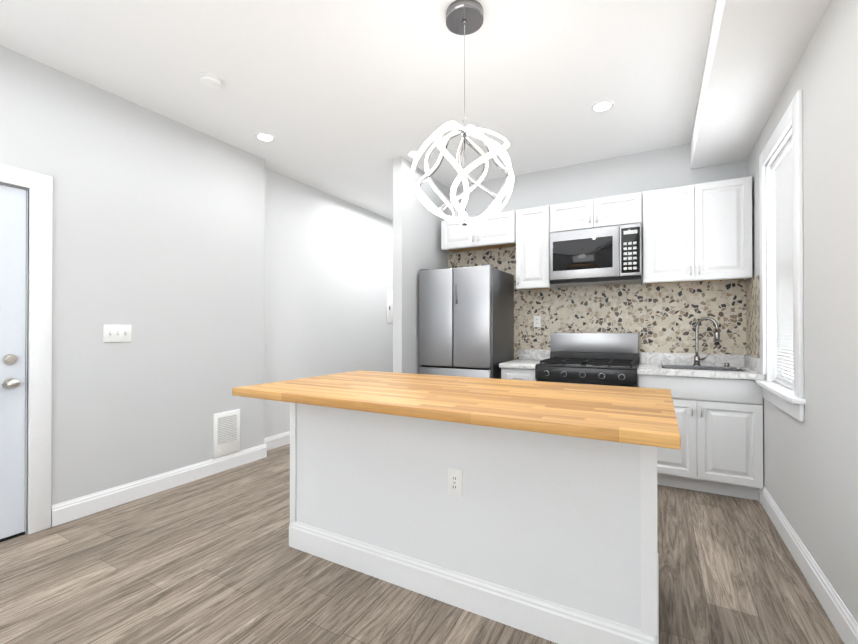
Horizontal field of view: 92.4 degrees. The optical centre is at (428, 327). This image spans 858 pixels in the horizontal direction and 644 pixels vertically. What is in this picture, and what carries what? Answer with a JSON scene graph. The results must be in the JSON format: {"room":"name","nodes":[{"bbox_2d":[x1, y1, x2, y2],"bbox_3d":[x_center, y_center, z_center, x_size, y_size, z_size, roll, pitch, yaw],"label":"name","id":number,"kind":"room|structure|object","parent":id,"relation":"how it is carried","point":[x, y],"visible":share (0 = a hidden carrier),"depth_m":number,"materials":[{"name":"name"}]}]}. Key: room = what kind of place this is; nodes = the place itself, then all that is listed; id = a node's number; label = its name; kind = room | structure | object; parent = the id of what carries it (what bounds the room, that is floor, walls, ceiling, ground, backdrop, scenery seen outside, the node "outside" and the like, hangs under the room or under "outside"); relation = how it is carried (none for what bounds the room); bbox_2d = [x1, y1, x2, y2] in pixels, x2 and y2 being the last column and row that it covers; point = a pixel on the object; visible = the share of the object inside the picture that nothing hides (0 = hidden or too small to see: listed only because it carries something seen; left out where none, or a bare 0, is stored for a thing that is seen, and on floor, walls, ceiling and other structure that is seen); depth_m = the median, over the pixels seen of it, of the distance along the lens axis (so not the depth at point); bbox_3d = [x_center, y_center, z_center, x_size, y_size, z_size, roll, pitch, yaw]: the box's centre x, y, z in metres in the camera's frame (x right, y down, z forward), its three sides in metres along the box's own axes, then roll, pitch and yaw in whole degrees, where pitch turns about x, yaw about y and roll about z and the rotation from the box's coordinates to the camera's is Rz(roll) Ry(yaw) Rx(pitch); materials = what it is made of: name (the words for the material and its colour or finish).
{"room":"kitchen","nodes":[
{"label":"kitchen","id":0,"kind":"room"},
{"bbox_2d":[0,45,264,534],"bbox_3d":[-2.757,-0.192,2.084,0.290,2.840,4.370,0,0,29],"label":"wall","id":1,"kind":"structure","parent":0,"point":[158,232],"depth_m":2.96,"materials":[{"name":"paint"}]},
{"bbox_2d":[0,185,25,541],"bbox_3d":[-2.598,0.203,2.068,0.114,2.047,0.857,0,0,29],"label":"door","id":2,"kind":"structure","parent":1,"relation":"in","point":[12,334],"depth_m":2.40,"materials":[{"name":"white wood"}]},
{"bbox_2d":[0,164,52,534],"bbox_3d":[-2.620,0.147,2.080,0.089,2.159,1.077,0,0,29],"label":"door frame","id":3,"kind":"structure","parent":1,"relation":"attached to","point":[39,186],"depth_m":2.47,"materials":[{"name":"white wood"}]},
{"bbox_2d":[103,325,131,341],"bbox_3d":[-2.155,0.042,2.849,0.016,0.120,0.170,0,0,29],"label":"switch plate","id":4,"kind":"object","parent":1,"relation":"attached to","point":[117,333],"visible":1,"depth_m":2.85,"materials":[{"name":"white plastic"}]},
{"bbox_2d":[51,443,266,526],"bbox_3d":[-1.941,1.168,3.230,0.015,0.129,1.590,0,0,29],"label":"baseboard","id":5,"kind":"structure","parent":1,"relation":"attached to","point":[74,509],"depth_m":3.00,"materials":[{"name":"white wood"}]},
{"bbox_2d":[213,409,239,457],"bbox_3d":[-1.749,0.916,3.566,0.024,0.370,0.250,0,0,29],"label":"air vent","id":6,"kind":"object","parent":1,"relation":"in","point":[226,433],"visible":1,"depth_m":3.55,"materials":[{"name":"white plastic"}]},
{"bbox_2d":[264,168,392,437],"bbox_3d":[-0.960,-0.174,5.489,0.120,2.840,3.330,0,0,29],"label":"wall","id":7,"kind":"structure","parent":0,"point":[328,270],"depth_m":4.81,"materials":[{"name":"paint"}]},
{"bbox_2d":[264,431,289,449],"bbox_3d":[-0.901,1.180,5.450,0.015,0.129,3.330,0,0,29],"label":"baseboard","id":8,"kind":"structure","parent":7,"relation":"attached to","point":[276,441],"depth_m":4.24,"materials":[{"name":"white wood"}]},
{"bbox_2d":[387,289,392,322],"bbox_3d":[-0.520,-0.306,6.138,0.019,0.490,0.370,0,0,29],"label":"breaker panel","id":9,"kind":"object","parent":7,"relation":"attached to","point":[389,306],"visible":0.48,"depth_m":6.03,"materials":[{"name":"white plastic"}]},
{"bbox_2d":[0,0,714,220],"bbox_3d":[-0.182,-1.659,2.564,4.370,0.100,7.980,0,0,29],"label":"ceiling","id":10,"kind":"structure","parent":0,"point":[349,101],"depth_m":2.60,"materials":[{"name":"paint"}]},
{"bbox_2d":[199,72,221,88],"bbox_3d":[-1.412,-1.588,2.658,0.132,0.040,0.132,0,0,29],"label":"smoke detector","id":11,"kind":"object","parent":10,"relation":"attached to","point":[210,80],"visible":1,"depth_m":2.63,"materials":[{"name":"white plastic"}]},
{"bbox_2d":[255,132,275,141],"bbox_3d":[-1.381,-1.601,3.465,0.164,0.006,0.164,0,0,29],"label":"recessed light","id":12,"kind":"object","parent":10,"relation":"in","point":[265,137],"visible":1,"depth_m":3.46,"materials":[{"name":"white plastic"}]},
{"bbox_2d":[406,150,423,157],"bbox_3d":[-0.128,-1.599,3.804,0.164,0.006,0.164,0,0,29],"label":"recessed light","id":13,"kind":"object","parent":10,"relation":"in","point":[412,154],"visible":0.67,"depth_m":3.79,"materials":[{"name":"white plastic"}]},
{"bbox_2d":[411,0,513,225],"bbox_3d":[0.189,-1.067,2.111,0.510,1.088,0.550,0,0,29],"label":"chandelier","id":14,"kind":"object","parent":10,"relation":"hanging from","point":[464,17],"visible":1,"depth_m":2.08,"materials":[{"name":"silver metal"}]},
{"bbox_2d":[590,100,614,112],"bbox_3d":[1.260,-1.604,2.986,0.164,0.006,0.164,0,0,29],"label":"recessed light","id":15,"kind":"object","parent":10,"relation":"in","point":[602,106],"visible":1,"depth_m":2.98,"materials":[{"name":"white plastic"}]},
{"bbox_2d":[393,157,447,373],"bbox_3d":[0.370,-0.176,5.082,0.100,2.840,2.750,0,0,29],"label":"wall","id":16,"kind":"structure","parent":0,"point":[416,235],"depth_m":3.99,"materials":[{"name":"paint"}]},
{"bbox_2d":[0,444,843,643],"bbox_3d":[-0.182,1.280,2.549,4.370,0.100,7.980,0,0,29],"label":"floor","id":17,"kind":"structure","parent":0,"point":[216,558],"depth_m":1.97,"materials":[{"name":"brown wood"}]},
{"bbox_2d":[419,264,513,378],"bbox_3d":[0.391,0.332,4.182,0.750,1.810,0.696,0,0,29],"label":"fridge","id":18,"kind":"object","parent":17,"relation":"on","point":[466,321],"visible":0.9,"depth_m":3.89,"materials":[{"name":"silver metal"}]},
{"bbox_2d":[289,402,658,643],"bbox_3d":[0.159,0.782,2.144,1.813,0.891,0.632,0,0,29],"label":"kitchen island","id":19,"kind":"object","parent":17,"relation":"on","point":[530,507],"depth_m":1.74,"materials":[{"name":"white wood"}]},
{"bbox_2d":[448,468,461,496],"bbox_3d":[0.114,0.687,1.821,0.070,0.116,0.009,0,0,29],"label":"outlet","id":20,"kind":"object","parent":19,"relation":"attached to","point":[454,474],"depth_m":1.82,"materials":[{"name":"white plastic"}]},
{"bbox_2d":[232,370,680,449],"bbox_3d":[0.095,0.316,1.994,1.880,0.038,0.990,0,0,29],"label":"island countertop","id":21,"kind":"structure","parent":19,"relation":"on","point":[629,416],"depth_m":1.66,"materials":[{"name":"brown wood"}]},
{"bbox_2d":[501,368,535,380],"bbox_3d":[0.937,0.803,3.937,0.324,0.866,0.626,0,0,29],"label":"base cabinet","id":22,"kind":"object","parent":17,"relation":"on","point":[517,374],"visible":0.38,"depth_m":3.69,"materials":[{"name":"white wood"}]},
{"bbox_2d":[535,333,638,386],"bbox_3d":[1.407,0.642,3.632,0.782,1.183,0.702,0,0,29],"label":"range","id":23,"kind":"object","parent":17,"relation":"on","point":[610,359],"visible":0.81,"depth_m":3.69,"materials":[{"name":"black metal"}]},
{"bbox_2d":[638,374,762,503],"bbox_3d":[2.115,0.799,3.282,0.779,0.866,0.626,0,0,29],"label":"base cabinet","id":24,"kind":"object","parent":17,"relation":"on","point":[720,426],"visible":0.75,"depth_m":2.99,"materials":[{"name":"white wood"}]},
{"bbox_2d":[499,317,764,379],"bbox_3d":[1.622,0.210,3.558,1.905,0.589,0.628,0,0,29],"label":"countertop","id":25,"kind":"structure","parent":24,"relation":"on","point":[730,366],"depth_m":3.43,"materials":[{"name":"stone"}]},
{"bbox_2d":[658,363,749,371],"bbox_3d":[2.157,0.397,3.272,0.576,0.212,0.456,0,0,29],"label":"sink","id":26,"kind":"object","parent":25,"relation":"in","point":[696,366],"depth_m":3.37,"materials":[{"name":"silver metal"}]},
{"bbox_2d":[693,317,719,365],"bbox_3d":[2.293,0.118,3.403,0.182,0.406,0.120,0,0,29],"label":"faucet","id":27,"kind":"object","parent":25,"relation":"on","point":[697,359],"depth_m":3.43,"materials":[{"name":"silver metal"}]},
{"bbox_2d":[448,143,746,217],"bbox_3d":[1.448,-0.182,4.099,2.740,2.840,0.120,0,0,29],"label":"wall","id":28,"kind":"structure","parent":0,"point":[661,168],"depth_m":3.92,"materials":[{"name":"paint"}]},
{"bbox_2d":[441,210,515,253],"bbox_3d":[0.551,-0.988,4.327,0.814,0.315,0.336,0,0,29],"label":"upper cabinet","id":29,"kind":"object","parent":28,"relation":"attached to","point":[497,230],"visible":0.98,"depth_m":4.20,"materials":[{"name":"white wood"}]},
{"bbox_2d":[516,205,556,291],"bbox_3d":[1.052,-0.759,4.047,0.327,0.775,0.336,0,0,29],"label":"upper cabinet","id":30,"kind":"object","parent":28,"relation":"attached to","point":[532,248],"visible":0.94,"depth_m":3.92,"materials":[{"name":"white wood"}]},
{"bbox_2d":[550,192,642,232],"bbox_3d":[1.532,-1.016,3.781,0.767,0.265,0.336,0,0,29],"label":"upper cabinet","id":31,"kind":"object","parent":28,"relation":"attached to","point":[624,209],"visible":0.85,"depth_m":3.64,"materials":[{"name":"white wood"}]},
{"bbox_2d":[550,223,642,287],"bbox_3d":[1.526,-0.633,3.760,0.753,0.470,0.376,0,0,29],"label":"microwave","id":32,"kind":"object","parent":31,"relation":"attached to","point":[610,255],"visible":1,"depth_m":3.59,"materials":[{"name":"silver metal"}]},
{"bbox_2d":[448,246,746,364],"bbox_3d":[1.416,-0.243,4.042,2.736,1.218,0.009,0,0,29],"label":"backsplash","id":33,"kind":"structure","parent":28,"relation":"attached to","point":[661,317],"depth_m":3.77,"materials":[{"name":"stone"}]},
{"bbox_2d":[534,316,540,326],"bbox_3d":[1.105,-0.061,4.203,0.070,0.116,0.008,0,0,29],"label":"outlet","id":34,"kind":"object","parent":33,"relation":"attached to","point":[537,321],"visible":1,"depth_m":4.20,"materials":[{"name":"white plastic"}]},
{"bbox_2d":[642,176,752,285],"bbox_3d":[2.194,-0.763,3.412,0.741,0.775,0.336,0,0,29],"label":"upper cabinet","id":35,"kind":"object","parent":28,"relation":"attached to","point":[697,232],"visible":1,"depth_m":3.28,"materials":[{"name":"white wood"}]},
{"bbox_2d":[690,0,830,168],"bbox_3d":[1.004,-1.503,0.891,0.390,0.230,5.930,0,0,29],"label":"soffit","id":36,"kind":"structure","parent":0,"point":[755,50],"depth_m":2.21,"materials":[{"name":"paint"}]},
{"bbox_2d":[747,0,857,622],"bbox_3d":[1.256,-0.199,0.812,0.120,2.840,6.050,0,0,29],"label":"wall","id":37,"kind":"structure","parent":0,"point":[810,473],"depth_m":1.79,"materials":[{"name":"paint"}]},
{"bbox_2d":[746,275,759,357],"bbox_3d":[2.466,-0.077,3.122,0.008,0.596,0.574,0,0,29],"label":"backsplash","id":38,"kind":"structure","parent":37,"relation":"attached to","point":[753,317],"depth_m":3.12,"materials":[{"name":"stone"}]},
{"bbox_2d":[755,90,805,421],"bbox_3d":[2.131,-0.361,2.443,0.175,1.678,0.930,0,0,29],"label":"window","id":39,"kind":"structure","parent":37,"relation":"in","point":[791,402],"depth_m":2.43,"materials":[{"name":"white wood"}]},
{"bbox_2d":[771,137,793,389],"bbox_3d":[2.142,-0.363,2.449,0.052,1.440,0.670,0,0,29],"label":"window blinds","id":40,"kind":"object","parent":39,"relation":"attached to","point":[781,166],"visible":0.6,"depth_m":2.54,"materials":[{"name":"white plastic"}]},
{"bbox_2d":[762,487,857,643],"bbox_3d":[1.018,1.155,0.517,0.015,0.129,5.315,0,0,29],"label":"baseboard","id":41,"kind":"structure","parent":37,"relation":"attached to","point":[843,620],"depth_m":1.89,"materials":[{"name":"white wood"}]}
]}

